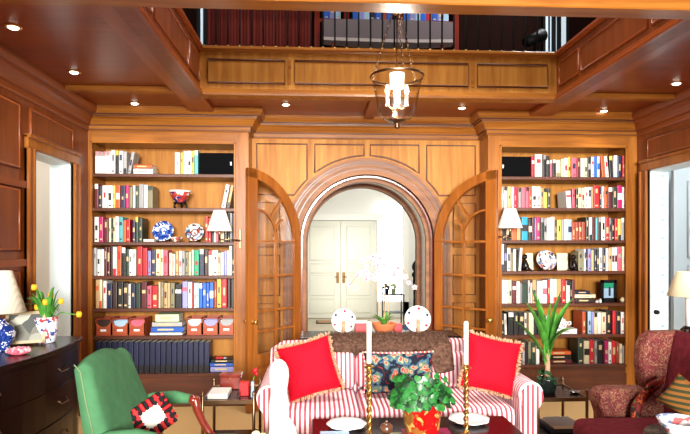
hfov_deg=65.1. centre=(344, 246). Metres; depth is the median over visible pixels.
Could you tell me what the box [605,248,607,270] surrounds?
book
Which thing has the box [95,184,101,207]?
book
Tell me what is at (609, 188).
book
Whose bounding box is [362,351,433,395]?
pillow
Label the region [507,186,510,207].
book
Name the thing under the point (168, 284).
book
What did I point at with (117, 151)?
book
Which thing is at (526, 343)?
book
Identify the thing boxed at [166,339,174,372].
book
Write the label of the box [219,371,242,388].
wooden box
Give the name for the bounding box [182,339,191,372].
book
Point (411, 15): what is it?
book
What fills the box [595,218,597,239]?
book
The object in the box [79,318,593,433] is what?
floor
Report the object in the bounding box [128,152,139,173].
book
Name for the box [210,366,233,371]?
book
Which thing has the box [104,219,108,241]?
book
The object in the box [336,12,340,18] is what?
book
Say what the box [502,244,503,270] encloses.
book
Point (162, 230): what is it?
plate
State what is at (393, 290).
potted plant
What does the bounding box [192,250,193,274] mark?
book
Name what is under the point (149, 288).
book
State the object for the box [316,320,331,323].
doormat
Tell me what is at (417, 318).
plate
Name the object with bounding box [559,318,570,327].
teapot
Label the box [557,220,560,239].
book
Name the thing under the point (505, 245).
book
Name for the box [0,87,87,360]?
wall
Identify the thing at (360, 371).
cushion
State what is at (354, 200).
wall
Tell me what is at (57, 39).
ceiling
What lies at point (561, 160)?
book
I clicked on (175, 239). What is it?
dish
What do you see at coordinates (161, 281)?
book
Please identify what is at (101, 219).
book
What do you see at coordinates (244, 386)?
box
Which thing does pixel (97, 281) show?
book
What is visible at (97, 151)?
book
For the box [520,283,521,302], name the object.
book
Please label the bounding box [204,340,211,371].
book
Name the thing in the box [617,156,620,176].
book
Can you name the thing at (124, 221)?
book
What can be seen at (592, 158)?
book
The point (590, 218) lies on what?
book
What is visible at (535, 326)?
book
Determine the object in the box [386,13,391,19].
book
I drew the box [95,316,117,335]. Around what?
storage box
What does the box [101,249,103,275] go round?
book
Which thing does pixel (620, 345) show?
book
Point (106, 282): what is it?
book
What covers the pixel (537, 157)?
book
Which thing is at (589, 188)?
book
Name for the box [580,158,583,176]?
book
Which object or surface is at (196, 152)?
book
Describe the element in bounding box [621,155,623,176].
book
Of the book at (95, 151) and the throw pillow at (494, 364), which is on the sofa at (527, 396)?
the throw pillow at (494, 364)
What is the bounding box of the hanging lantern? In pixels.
[370,13,424,128]
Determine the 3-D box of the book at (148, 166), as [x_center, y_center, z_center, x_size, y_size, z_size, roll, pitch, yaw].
[-1.858,-0.739,5.029,0.166,0.037,0.161,0,0,-3]
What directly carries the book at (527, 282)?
on the bookcase at (579, 377)
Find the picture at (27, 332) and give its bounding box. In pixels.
[5,311,45,344]
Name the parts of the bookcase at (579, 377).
panel, panel, panel, shelf, shelf, shelf, shelf, shelf, shelf, panel, panel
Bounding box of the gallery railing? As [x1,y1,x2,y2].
[203,8,549,51]
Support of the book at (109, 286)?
on the bookcase at (158, 149)
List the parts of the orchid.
flower stem, flower stem, pot, flower stem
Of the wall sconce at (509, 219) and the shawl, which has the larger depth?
the wall sconce at (509, 219)
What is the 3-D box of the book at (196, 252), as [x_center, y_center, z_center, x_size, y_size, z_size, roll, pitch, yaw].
[-1.373,0.144,5.066,0.044,0.233,0.182,0,0,-3]
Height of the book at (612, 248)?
0.223 m
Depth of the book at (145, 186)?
4.94 m
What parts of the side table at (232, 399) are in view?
post, post, gallery rail, post, post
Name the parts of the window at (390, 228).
frame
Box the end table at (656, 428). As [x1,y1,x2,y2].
[643,423,665,433]
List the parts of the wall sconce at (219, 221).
lamp shade, swing arm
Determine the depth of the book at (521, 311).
5.14 m
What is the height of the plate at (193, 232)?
0.175 m
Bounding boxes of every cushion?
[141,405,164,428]
[289,388,360,433]
[334,352,355,387]
[356,352,419,387]
[356,388,403,417]
[432,351,463,386]
[439,387,515,425]
[573,417,658,433]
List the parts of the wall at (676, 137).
panel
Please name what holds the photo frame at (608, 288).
on the bookcase at (579, 377)
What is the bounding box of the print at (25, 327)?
[9,314,42,340]
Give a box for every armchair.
[74,347,235,433]
[573,329,689,433]
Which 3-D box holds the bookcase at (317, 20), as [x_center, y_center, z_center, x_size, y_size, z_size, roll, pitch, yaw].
[0.486,-2.425,6.479,1.702,1.750,0.290,0,0,-3]
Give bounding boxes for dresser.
[0,336,81,433]
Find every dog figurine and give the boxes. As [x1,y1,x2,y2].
[521,254,533,270]
[567,255,578,270]
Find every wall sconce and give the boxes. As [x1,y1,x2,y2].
[207,210,240,248]
[498,208,522,238]
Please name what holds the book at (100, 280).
on the bookcase at (158, 149)
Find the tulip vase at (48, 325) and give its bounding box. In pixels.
[25,284,81,343]
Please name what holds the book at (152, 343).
on the bookcase at (158, 149)
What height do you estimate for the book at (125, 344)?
0.282 m
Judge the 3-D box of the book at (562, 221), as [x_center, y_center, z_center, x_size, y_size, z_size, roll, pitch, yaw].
[2.072,-0.164,5.240,0.019,0.197,0.187,0,0,-3]
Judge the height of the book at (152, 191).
0.201 m
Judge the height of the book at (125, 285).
0.230 m
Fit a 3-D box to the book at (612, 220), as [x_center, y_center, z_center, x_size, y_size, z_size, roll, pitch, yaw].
[2.567,-0.167,5.269,0.030,0.204,0.180,0,0,-3]
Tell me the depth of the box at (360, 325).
4.21 m
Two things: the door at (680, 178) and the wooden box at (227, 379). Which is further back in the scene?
the door at (680, 178)
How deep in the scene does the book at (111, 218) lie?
4.93 m
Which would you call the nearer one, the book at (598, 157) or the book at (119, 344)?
the book at (119, 344)
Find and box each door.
[244,167,300,412]
[308,221,339,317]
[341,221,375,317]
[434,170,497,338]
[671,168,689,329]
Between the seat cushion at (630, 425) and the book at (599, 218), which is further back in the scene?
the book at (599, 218)
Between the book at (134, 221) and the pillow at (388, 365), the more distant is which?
the book at (134, 221)
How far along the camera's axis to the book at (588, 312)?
5.17 m
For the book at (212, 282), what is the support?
on the bookcase at (158, 149)
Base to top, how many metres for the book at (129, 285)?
0.220 m
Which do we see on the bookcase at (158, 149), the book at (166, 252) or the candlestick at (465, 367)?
the book at (166, 252)
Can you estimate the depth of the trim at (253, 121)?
5.06 m
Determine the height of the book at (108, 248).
0.256 m
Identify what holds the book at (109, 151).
on the bookcase at (158, 149)
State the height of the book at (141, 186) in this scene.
0.220 m
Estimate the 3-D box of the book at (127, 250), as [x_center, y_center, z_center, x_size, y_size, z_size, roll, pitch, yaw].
[-1.993,0.139,5.027,0.026,0.243,0.183,0,0,-3]
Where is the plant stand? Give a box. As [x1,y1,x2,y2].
[382,285,403,324]
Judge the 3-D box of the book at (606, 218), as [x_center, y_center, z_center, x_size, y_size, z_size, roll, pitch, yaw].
[2.511,-0.174,5.267,0.034,0.218,0.184,0,0,-3]
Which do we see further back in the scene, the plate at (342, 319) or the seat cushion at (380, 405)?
the plate at (342, 319)
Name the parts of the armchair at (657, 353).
arm, backrest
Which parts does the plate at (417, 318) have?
easel post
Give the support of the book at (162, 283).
on the bookcase at (158, 149)
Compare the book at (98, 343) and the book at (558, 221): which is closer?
the book at (98, 343)
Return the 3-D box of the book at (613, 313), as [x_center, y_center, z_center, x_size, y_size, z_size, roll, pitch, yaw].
[2.578,0.722,5.252,0.033,0.219,0.157,0,0,-3]
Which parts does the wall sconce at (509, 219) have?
swing arm, lamp shade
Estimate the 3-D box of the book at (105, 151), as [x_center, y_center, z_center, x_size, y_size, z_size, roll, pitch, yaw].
[-2.188,-0.771,5.018,0.016,0.204,0.169,0,0,-3]
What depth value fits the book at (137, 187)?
4.94 m
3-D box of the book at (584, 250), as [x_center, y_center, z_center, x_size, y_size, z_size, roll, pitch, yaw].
[2.289,0.123,5.245,0.016,0.209,0.171,0,0,-3]
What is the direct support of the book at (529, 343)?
on the bookcase at (579, 377)
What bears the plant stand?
on the floor
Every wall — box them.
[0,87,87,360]
[36,160,49,297]
[182,8,591,51]
[252,139,479,353]
[317,189,414,308]
[637,119,689,384]
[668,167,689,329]
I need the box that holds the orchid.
[346,254,416,332]
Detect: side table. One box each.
[201,377,261,433]
[537,377,588,433]
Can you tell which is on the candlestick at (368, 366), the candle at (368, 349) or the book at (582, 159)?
the candle at (368, 349)
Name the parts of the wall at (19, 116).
rail, panel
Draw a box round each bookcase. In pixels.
[88,131,251,406]
[314,11,458,49]
[480,135,636,399]
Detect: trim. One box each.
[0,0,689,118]
[0,42,96,130]
[24,133,80,415]
[88,105,636,140]
[133,7,686,99]
[283,158,450,340]
[301,175,432,330]
[312,208,408,317]
[632,87,689,136]
[639,148,689,334]
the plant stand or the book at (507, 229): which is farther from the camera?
the plant stand
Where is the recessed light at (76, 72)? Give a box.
[67,70,80,74]
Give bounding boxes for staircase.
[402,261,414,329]
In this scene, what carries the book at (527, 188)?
on the bookcase at (579, 377)
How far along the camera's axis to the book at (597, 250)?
5.17 m
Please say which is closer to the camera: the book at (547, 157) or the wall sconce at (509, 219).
the wall sconce at (509, 219)
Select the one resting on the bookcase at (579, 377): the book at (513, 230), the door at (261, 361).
the book at (513, 230)
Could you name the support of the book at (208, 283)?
on the bookcase at (158, 149)
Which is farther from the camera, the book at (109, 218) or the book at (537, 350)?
the book at (537, 350)
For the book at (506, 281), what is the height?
0.222 m
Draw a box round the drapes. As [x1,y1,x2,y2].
[207,9,309,46]
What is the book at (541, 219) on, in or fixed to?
on the bookcase at (579, 377)
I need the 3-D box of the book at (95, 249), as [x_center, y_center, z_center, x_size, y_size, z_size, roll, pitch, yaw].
[-2.282,0.135,4.999,0.026,0.252,0.164,0,0,-3]
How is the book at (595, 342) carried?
on the bookcase at (579, 377)
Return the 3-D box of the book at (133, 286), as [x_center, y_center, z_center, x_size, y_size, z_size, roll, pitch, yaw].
[-1.943,0.448,5.019,0.039,0.220,0.157,0,0,-3]
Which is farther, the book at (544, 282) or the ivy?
the book at (544, 282)
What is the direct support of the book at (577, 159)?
on the bookcase at (579, 377)
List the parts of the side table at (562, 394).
post, post, gallery rail, post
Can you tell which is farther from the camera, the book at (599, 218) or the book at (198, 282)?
the book at (599, 218)
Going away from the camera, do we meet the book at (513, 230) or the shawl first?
the shawl
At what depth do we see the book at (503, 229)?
5.12 m
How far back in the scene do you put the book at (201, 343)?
4.97 m
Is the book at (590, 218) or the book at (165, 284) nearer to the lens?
the book at (165, 284)
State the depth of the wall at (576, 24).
6.71 m
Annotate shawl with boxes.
[630,375,665,416]
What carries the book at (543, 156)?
on the bookcase at (579, 377)
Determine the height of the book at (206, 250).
0.238 m
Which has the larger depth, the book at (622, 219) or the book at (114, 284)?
the book at (622, 219)
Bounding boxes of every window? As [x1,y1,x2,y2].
[197,8,206,44]
[377,205,401,299]
[542,16,568,51]
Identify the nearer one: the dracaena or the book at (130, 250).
the dracaena
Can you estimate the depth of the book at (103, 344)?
4.92 m
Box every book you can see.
[94,217,98,241]
[94,248,102,275]
[95,151,96,172]
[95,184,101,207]
[95,340,104,350]
[96,279,99,307]
[97,151,98,172]
[97,249,100,275]
[99,151,100,172]
[99,186,101,207]
[99,217,108,241]
[99,279,108,307]
[101,152,102,172]
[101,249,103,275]
[101,340,110,348]
[102,185,107,207]
[103,151,104,172]
[103,280,112,307]
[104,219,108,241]
[104,247,106,275]
[105,151,106,172]
[106,340,114,348]
[107,151,108,172]
[107,247,109,275]
[107,283,111,307]
[108,185,112,207]
[109,151,110,172]
[109,218,110,241]
[110,246,116,275]
[111,150,115,172]
[111,218,112,241]
[112,281,119,307]
[112,340,120,348]
[113,186,115,207]
[113,218,114,241]
[113,247,116,275]
[115,216,118,241]
[116,150,118,172]
[116,185,119,207]
[117,246,127,274]
[117,281,128,307]
[117,340,126,348]
[119,151,122,173]
[119,217,127,241]
[120,185,124,207]
[122,247,131,274]
[123,151,130,173]
[123,220,125,241]
[123,282,133,307]
[123,340,130,350]
[125,185,131,207]
[126,219,132,241]
[126,249,128,275]
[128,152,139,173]
[128,283,132,307]
[128,339,138,358]
[129,187,132,207]
[129,249,132,275]
[131,283,135,307]
[133,164,156,169]
[133,168,157,173]
[133,185,135,207]
[133,220,135,241]
[133,249,136,274]
[133,339,144,372]
[136,186,138,207]
[136,217,140,241]
[136,282,140,307]
[137,246,147,274]
[139,184,144,207]
[139,218,147,241]
[139,340,146,372]
[141,281,152,307]
[143,239,158,241]
[143,248,151,274]
[144,185,148,207]
[144,339,153,372]
[147,285,153,307]
[148,186,157,207]
[148,251,150,274]
[150,331,185,334]
[150,339,159,372]
[151,250,155,274]
[151,325,185,331]
[152,285,158,307]
[152,320,185,326]
[155,312,182,321]
[155,339,162,372]
[156,249,164,274]
[159,281,162,307]
[161,250,163,274]
[161,281,167,307]
[161,339,169,372]
[164,250,171,274]
[164,282,168,307]
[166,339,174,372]
[167,282,171,307]
[169,253,175,274]
[170,282,178,307]
[172,340,178,372]
[173,254,175,274]
[175,152,180,173]
[175,283,181,307]
[176,251,178,274]
[177,339,185,372]
[179,251,181,274]
[181,152,182,173]
[182,251,188,274]
[182,280,191,307]
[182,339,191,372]
[183,151,187,173]
[185,252,188,274]
[188,151,191,173]
[188,281,195,307]
[188,340,194,372]
[189,252,191,274]
[192,151,193,173]
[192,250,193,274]
[192,282,194,307]
[193,339,201,371]
[194,150,199,173]
[194,250,198,274]
[194,282,197,307]
[197,282,201,307]
[199,249,204,274]
[199,282,202,307]
[199,340,206,371]
[203,282,207,307]
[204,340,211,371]
[205,216,210,241]
[205,249,211,274]
[206,282,209,307]
[207,387,231,398]
[208,218,210,241]
[209,250,212,274]
[210,281,213,307]
[210,363,233,366]
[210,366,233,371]
[211,231,213,241]
[211,356,233,362]
[213,250,220,274]
[214,281,216,307]
[217,279,221,307]
[218,253,220,274]
[221,184,230,207]
[221,231,223,241]
[221,252,223,274]
[222,279,226,306]
[224,213,227,241]
[224,251,226,274]
[227,185,233,207]
[227,250,228,274]
[227,279,230,307]
[228,212,229,241]
[229,246,231,274]
[230,213,231,241]
[231,279,233,306]
[232,213,233,241]
[232,246,233,274]
[320,431,348,433]
[324,11,328,17]
[329,11,333,18]
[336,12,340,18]
[352,12,357,18]
[364,12,368,18]
[369,12,374,18]
[375,12,380,18]
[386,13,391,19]
[401,428,450,433]
[409,13,414,19]
[420,13,425,20]
[432,14,436,20]
[443,14,448,20]
[502,228,505,239]
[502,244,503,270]
[502,279,504,302]
[502,310,513,334]
[502,312,503,334]
[503,186,506,207]
[503,279,507,302]
[504,244,506,270]
[504,313,506,334]
[506,228,510,239]
[506,279,511,302]
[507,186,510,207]
[507,248,509,270]
[510,248,512,270]
[511,187,513,207]
[511,228,515,239]
[511,311,518,334]
[512,281,515,302]
[513,249,515,270]
[513,280,519,302]
[514,187,515,207]
[514,248,521,270]
[516,187,517,207]
[516,219,520,239]
[516,250,518,270]
[516,311,523,334]
[517,340,524,363]
[518,188,520,207]
[518,339,527,363]
[519,217,527,239]
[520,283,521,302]
[521,187,525,207]
[521,311,525,333]
[521,339,530,363]
[522,280,529,302]
[522,283,526,302]
[523,311,533,333]
[526,187,528,207]
[526,279,535,302]
[527,309,536,333]
[528,217,533,239]
[528,219,531,239]
[528,340,535,363]
[529,187,530,207]
[530,156,533,175]
[530,283,531,302]
[531,186,536,207]
[533,154,541,176]
[534,217,539,239]
[534,218,535,239]
[535,279,546,302]
[536,281,541,302]
[536,346,538,363]
[537,187,540,207]
[540,218,543,239]
[540,419,572,433]
[541,188,542,207]
[541,279,548,302]
[542,155,545,176]
[542,348,570,354]
[542,356,571,363]
[542,416,574,428]
[543,188,546,207]
[543,278,552,302]
[544,218,546,239]
[546,156,548,176]
[546,217,553,239]
[547,188,549,207]
[547,218,549,239]
[549,160,551,176]
[550,278,556,302]
[550,355,570,358]
[552,159,555,176]
[553,278,560,302]
[554,220,556,239]
[556,160,559,176]
[556,326,576,333]
[557,191,570,207]
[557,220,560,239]
[558,278,565,302]
[560,159,563,176]
[561,219,563,239]
[563,158,567,176]
[563,189,574,207]
[564,219,567,239]
[566,279,574,302]
[566,280,569,302]
[567,157,569,176]
[567,280,571,302]
[568,219,571,239]
[570,158,575,176]
[570,338,582,363]
[571,251,582,270]
[572,222,574,239]
[573,309,585,333]
[575,188,580,207]
[575,189,577,207]
[575,222,577,239]
[575,290,589,293]
[575,293,594,297]
[575,298,593,302]
[576,158,579,176]
[576,249,585,270]
[577,217,588,239]
[578,222,581,239]
[579,309,590,333]
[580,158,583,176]
[581,188,583,207]
[582,222,584,239]
[583,338,593,363]
[583,339,588,363]
[584,158,586,176]
[584,187,587,207]
[586,157,590,176]
[587,249,590,270]
[587,310,593,333]
[588,187,590,207]
[589,185,598,207]
[589,217,591,239]
[590,248,601,270]
[590,338,602,362]
[591,157,593,176]
[591,186,592,207]
[591,249,595,270]
[591,250,593,270]
[592,217,594,239]
[592,311,600,333]
[594,156,596,176]
[594,312,596,333]
[594,340,596,362]
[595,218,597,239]
[596,249,598,270]
[597,156,599,176]
[597,217,604,239]
[597,310,605,333]
[597,338,607,362]
[598,217,600,239]
[598,309,610,333]
[599,187,600,207]
[600,156,604,176]
[600,247,610,270]
[601,186,603,207]
[602,248,604,270]
[603,156,608,176]
[603,338,615,362]
[604,187,607,207]
[605,217,608,239]
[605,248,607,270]
[607,156,612,176]
[607,309,615,333]
[608,187,611,207]
[608,341,610,362]
[609,218,610,239]
[611,219,613,239]
[611,247,613,270]
[612,155,616,176]
[612,185,621,207]
[612,187,616,207]
[613,246,623,270]
[614,219,616,239]
[614,247,616,270]
[614,310,623,333]
[616,218,623,239]
[616,311,619,333]
[616,341,618,362]
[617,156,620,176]
[617,219,620,239]
[617,247,621,270]
[619,343,621,362]
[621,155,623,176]
[622,187,623,207]
[622,346,623,362]
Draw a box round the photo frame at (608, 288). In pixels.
[600,280,616,301]
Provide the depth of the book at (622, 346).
5.19 m
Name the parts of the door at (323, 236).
lock plate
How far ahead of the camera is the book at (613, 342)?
5.17 m
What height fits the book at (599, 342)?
0.216 m
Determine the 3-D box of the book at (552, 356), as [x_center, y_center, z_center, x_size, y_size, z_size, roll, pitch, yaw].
[2.048,1.051,5.234,0.215,0.038,0.161,0,0,-3]
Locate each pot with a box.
[536,375,557,393]
[559,321,568,327]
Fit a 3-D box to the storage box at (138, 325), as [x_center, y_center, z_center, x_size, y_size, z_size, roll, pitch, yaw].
[-1.910,0.732,5.036,0.145,0.158,0.202,0,0,-3]
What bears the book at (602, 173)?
on the bookcase at (579, 377)
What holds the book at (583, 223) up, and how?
on the bookcase at (579, 377)
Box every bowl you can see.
[169,190,190,207]
[656,413,689,433]
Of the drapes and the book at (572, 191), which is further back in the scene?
the drapes
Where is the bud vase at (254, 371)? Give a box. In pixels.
[251,368,257,397]
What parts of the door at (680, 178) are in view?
panel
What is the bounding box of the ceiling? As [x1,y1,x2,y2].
[0,4,689,116]
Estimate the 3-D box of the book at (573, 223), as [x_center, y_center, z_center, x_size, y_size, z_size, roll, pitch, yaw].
[2.180,-0.152,5.234,0.029,0.174,0.162,0,0,-3]
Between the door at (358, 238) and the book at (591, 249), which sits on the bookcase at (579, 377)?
the book at (591, 249)
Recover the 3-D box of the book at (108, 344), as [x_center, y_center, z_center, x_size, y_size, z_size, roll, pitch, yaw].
[-2.160,1.013,5.004,0.045,0.283,0.160,0,0,-3]
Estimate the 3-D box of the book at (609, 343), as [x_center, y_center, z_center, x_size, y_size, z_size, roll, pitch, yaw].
[2.536,1.012,5.260,0.030,0.205,0.171,0,0,-3]
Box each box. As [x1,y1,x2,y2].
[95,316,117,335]
[112,316,133,335]
[129,316,150,335]
[186,315,205,334]
[202,315,221,334]
[219,315,233,334]
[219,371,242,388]
[239,380,249,395]
[354,320,367,333]
[393,323,401,332]
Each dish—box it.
[170,237,181,241]
[569,390,578,393]
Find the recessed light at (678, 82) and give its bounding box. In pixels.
[670,81,682,84]
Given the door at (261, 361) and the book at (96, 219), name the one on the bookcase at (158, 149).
the book at (96, 219)
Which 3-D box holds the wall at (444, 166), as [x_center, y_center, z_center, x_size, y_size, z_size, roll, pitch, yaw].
[0.208,-0.025,5.431,5.436,2.950,0.315,0,0,-3]
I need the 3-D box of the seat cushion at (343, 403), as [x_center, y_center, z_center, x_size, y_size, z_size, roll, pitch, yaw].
[-0.150,1.058,3.517,0.474,0.147,0.560,0,0,-3]
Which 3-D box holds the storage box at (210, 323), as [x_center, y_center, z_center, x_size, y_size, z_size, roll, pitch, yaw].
[-1.245,0.732,5.071,0.144,0.158,0.202,0,0,-3]
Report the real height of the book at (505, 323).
0.197 m
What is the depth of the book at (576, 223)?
5.16 m
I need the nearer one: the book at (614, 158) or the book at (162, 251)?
the book at (162, 251)
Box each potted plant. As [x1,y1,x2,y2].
[382,283,388,293]
[389,283,396,293]
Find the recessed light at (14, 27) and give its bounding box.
[4,23,22,30]
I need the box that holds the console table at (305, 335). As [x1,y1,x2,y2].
[300,330,460,339]
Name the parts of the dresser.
drawer, drawer, drawer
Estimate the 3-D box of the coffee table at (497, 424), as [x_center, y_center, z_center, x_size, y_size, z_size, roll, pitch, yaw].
[0.392,1.215,2.644,1.120,0.470,0.940,0,0,-3]
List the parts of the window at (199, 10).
pane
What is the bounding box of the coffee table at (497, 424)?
[311,416,522,433]
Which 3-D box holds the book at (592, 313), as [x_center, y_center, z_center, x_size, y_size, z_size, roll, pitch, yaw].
[2.369,0.727,5.261,0.019,0.210,0.182,0,0,-3]
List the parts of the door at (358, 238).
lock plate, panel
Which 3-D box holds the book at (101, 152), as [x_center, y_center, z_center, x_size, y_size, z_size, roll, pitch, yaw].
[-2.219,-0.768,5.012,0.016,0.197,0.184,0,0,-3]
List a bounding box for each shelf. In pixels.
[214,429,258,433]
[540,425,572,433]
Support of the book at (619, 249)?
on the bookcase at (579, 377)
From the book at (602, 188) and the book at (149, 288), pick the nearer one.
the book at (149, 288)
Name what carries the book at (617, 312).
on the bookcase at (579, 377)
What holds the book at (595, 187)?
on the bookcase at (579, 377)
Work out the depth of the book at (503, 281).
5.12 m
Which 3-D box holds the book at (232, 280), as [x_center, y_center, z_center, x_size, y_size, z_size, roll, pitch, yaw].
[-1.044,0.428,5.073,0.031,0.261,0.165,0,0,-3]
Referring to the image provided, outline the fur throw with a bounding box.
[330,330,454,373]
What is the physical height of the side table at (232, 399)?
0.560 m
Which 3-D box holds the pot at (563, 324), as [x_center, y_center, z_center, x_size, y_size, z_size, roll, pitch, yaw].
[2.089,0.744,5.222,0.136,0.073,0.119,0,0,34]
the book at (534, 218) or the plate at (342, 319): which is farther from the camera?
the book at (534, 218)
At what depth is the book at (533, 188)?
5.13 m
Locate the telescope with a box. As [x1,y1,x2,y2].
[522,29,547,51]
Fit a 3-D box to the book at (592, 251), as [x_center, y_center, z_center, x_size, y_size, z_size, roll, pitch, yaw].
[2.365,0.128,5.242,0.024,0.199,0.156,0,0,-3]
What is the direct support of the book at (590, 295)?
on the book at (577, 300)
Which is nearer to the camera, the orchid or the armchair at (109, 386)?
the armchair at (109, 386)
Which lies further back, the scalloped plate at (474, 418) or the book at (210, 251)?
the book at (210, 251)
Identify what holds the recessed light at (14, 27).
in the ceiling
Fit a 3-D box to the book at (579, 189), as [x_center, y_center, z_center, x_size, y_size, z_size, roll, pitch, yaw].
[2.241,-0.468,5.245,0.028,0.192,0.168,0,0,-3]
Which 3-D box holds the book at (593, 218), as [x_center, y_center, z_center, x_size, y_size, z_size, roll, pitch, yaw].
[2.376,-0.176,5.254,0.029,0.222,0.175,0,0,-3]
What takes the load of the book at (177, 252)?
on the bookcase at (158, 149)
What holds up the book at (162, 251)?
on the bookcase at (158, 149)
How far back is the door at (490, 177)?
4.95 m
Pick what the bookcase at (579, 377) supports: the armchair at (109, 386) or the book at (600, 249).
the book at (600, 249)
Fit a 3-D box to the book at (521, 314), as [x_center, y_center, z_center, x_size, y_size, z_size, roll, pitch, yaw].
[1.676,0.727,5.208,0.048,0.210,0.156,0,0,-3]
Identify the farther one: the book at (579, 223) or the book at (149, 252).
the book at (579, 223)
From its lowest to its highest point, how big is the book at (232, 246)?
0.270 m
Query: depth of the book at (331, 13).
6.33 m
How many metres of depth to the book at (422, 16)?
6.39 m
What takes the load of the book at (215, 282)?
on the bookcase at (158, 149)
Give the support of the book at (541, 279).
on the bookcase at (579, 377)
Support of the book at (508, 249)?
on the bookcase at (579, 377)
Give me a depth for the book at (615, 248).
5.18 m
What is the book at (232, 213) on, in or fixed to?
on the bookcase at (158, 149)
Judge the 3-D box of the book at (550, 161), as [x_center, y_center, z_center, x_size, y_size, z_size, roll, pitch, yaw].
[1.963,-0.749,5.231,0.020,0.162,0.160,0,0,-3]
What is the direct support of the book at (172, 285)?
on the bookcase at (158, 149)
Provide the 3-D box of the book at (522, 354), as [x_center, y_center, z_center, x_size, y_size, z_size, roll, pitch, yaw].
[1.693,1.013,5.222,0.022,0.203,0.190,0,0,-3]
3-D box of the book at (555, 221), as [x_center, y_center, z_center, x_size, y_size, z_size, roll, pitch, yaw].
[2.007,-0.162,5.231,0.018,0.192,0.165,0,0,-3]
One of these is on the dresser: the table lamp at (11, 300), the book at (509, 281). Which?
the table lamp at (11, 300)
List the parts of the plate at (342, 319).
easel post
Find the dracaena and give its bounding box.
[511,289,572,393]
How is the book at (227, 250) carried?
on the bookcase at (158, 149)
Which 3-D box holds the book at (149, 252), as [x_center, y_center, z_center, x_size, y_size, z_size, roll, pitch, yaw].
[-1.796,0.148,5.021,0.029,0.224,0.152,0,0,-3]
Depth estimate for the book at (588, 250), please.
5.16 m
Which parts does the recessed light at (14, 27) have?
bulb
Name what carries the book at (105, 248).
on the bookcase at (158, 149)
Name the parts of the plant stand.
leg, leg, leg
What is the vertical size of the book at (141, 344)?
0.279 m
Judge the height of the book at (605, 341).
0.214 m
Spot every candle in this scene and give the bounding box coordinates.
[366,322,371,363]
[464,321,467,364]
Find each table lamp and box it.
[0,271,26,350]
[666,271,689,331]
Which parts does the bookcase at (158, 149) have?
panel, shelf, shelf, shelf, shelf, shelf, shelf, panel, panel, panel, panel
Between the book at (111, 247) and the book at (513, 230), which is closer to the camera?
the book at (111, 247)
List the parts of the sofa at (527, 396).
arm, arm, backrest, arm, arm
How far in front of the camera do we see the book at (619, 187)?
5.18 m
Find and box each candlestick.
[364,322,373,433]
[461,321,470,433]
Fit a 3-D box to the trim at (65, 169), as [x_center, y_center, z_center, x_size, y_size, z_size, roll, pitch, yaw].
[-2.355,0.323,4.233,0.210,2.255,0.840,0,0,-3]
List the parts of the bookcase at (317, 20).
shelf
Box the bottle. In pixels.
[380,420,392,433]
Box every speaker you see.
[199,153,233,173]
[502,156,529,175]
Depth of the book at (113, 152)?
4.93 m
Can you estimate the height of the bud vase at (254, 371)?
0.190 m
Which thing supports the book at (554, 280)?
on the bookcase at (579, 377)
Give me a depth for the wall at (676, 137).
4.83 m
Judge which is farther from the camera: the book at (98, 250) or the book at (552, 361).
the book at (552, 361)
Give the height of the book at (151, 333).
0.026 m
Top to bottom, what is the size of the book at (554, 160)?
0.167 m
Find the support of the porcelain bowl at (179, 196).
on the bookcase at (158, 149)
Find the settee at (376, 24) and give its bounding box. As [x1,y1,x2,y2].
[324,19,452,49]
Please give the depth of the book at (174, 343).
4.96 m
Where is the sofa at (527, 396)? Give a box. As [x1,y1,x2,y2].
[256,338,543,433]
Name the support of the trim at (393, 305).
attached to the wall at (354, 200)
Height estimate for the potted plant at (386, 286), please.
0.184 m
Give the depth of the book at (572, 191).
5.16 m
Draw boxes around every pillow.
[130,392,177,432]
[274,331,345,402]
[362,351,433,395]
[456,328,524,400]
[656,373,689,414]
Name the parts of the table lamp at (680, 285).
lamp shade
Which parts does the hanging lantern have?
chain, stem, lamp shade, chain, chain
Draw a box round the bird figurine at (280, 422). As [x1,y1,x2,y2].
[268,359,297,433]
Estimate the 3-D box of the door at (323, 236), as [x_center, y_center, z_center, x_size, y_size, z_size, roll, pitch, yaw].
[-0.462,0.455,10.943,0.738,1.970,0.106,0,0,-3]
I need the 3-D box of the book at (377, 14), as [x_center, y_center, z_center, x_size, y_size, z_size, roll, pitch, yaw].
[0.385,-2.785,6.439,0.063,0.229,0.161,0,0,-3]
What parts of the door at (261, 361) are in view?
panel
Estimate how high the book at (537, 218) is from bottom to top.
0.221 m
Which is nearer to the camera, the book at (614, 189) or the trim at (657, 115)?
the trim at (657, 115)
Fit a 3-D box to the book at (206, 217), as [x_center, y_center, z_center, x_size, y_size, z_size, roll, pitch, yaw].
[-1.281,-0.164,5.063,0.025,0.235,0.177,0,0,-3]
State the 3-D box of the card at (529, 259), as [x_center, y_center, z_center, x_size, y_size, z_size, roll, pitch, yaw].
[1.806,0.143,5.285,0.071,0.168,0.026,0,0,-3]
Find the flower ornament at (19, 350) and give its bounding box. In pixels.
[5,346,30,354]
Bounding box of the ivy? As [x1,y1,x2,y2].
[387,369,455,433]
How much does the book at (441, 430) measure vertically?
0.020 m
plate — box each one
[152,221,173,241]
[185,223,203,241]
[326,417,366,430]
[332,309,355,332]
[405,306,430,332]
[449,412,489,425]
[537,250,556,270]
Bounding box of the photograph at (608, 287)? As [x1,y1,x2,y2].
[604,283,613,297]
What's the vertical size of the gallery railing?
0.920 m
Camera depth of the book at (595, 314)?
5.17 m

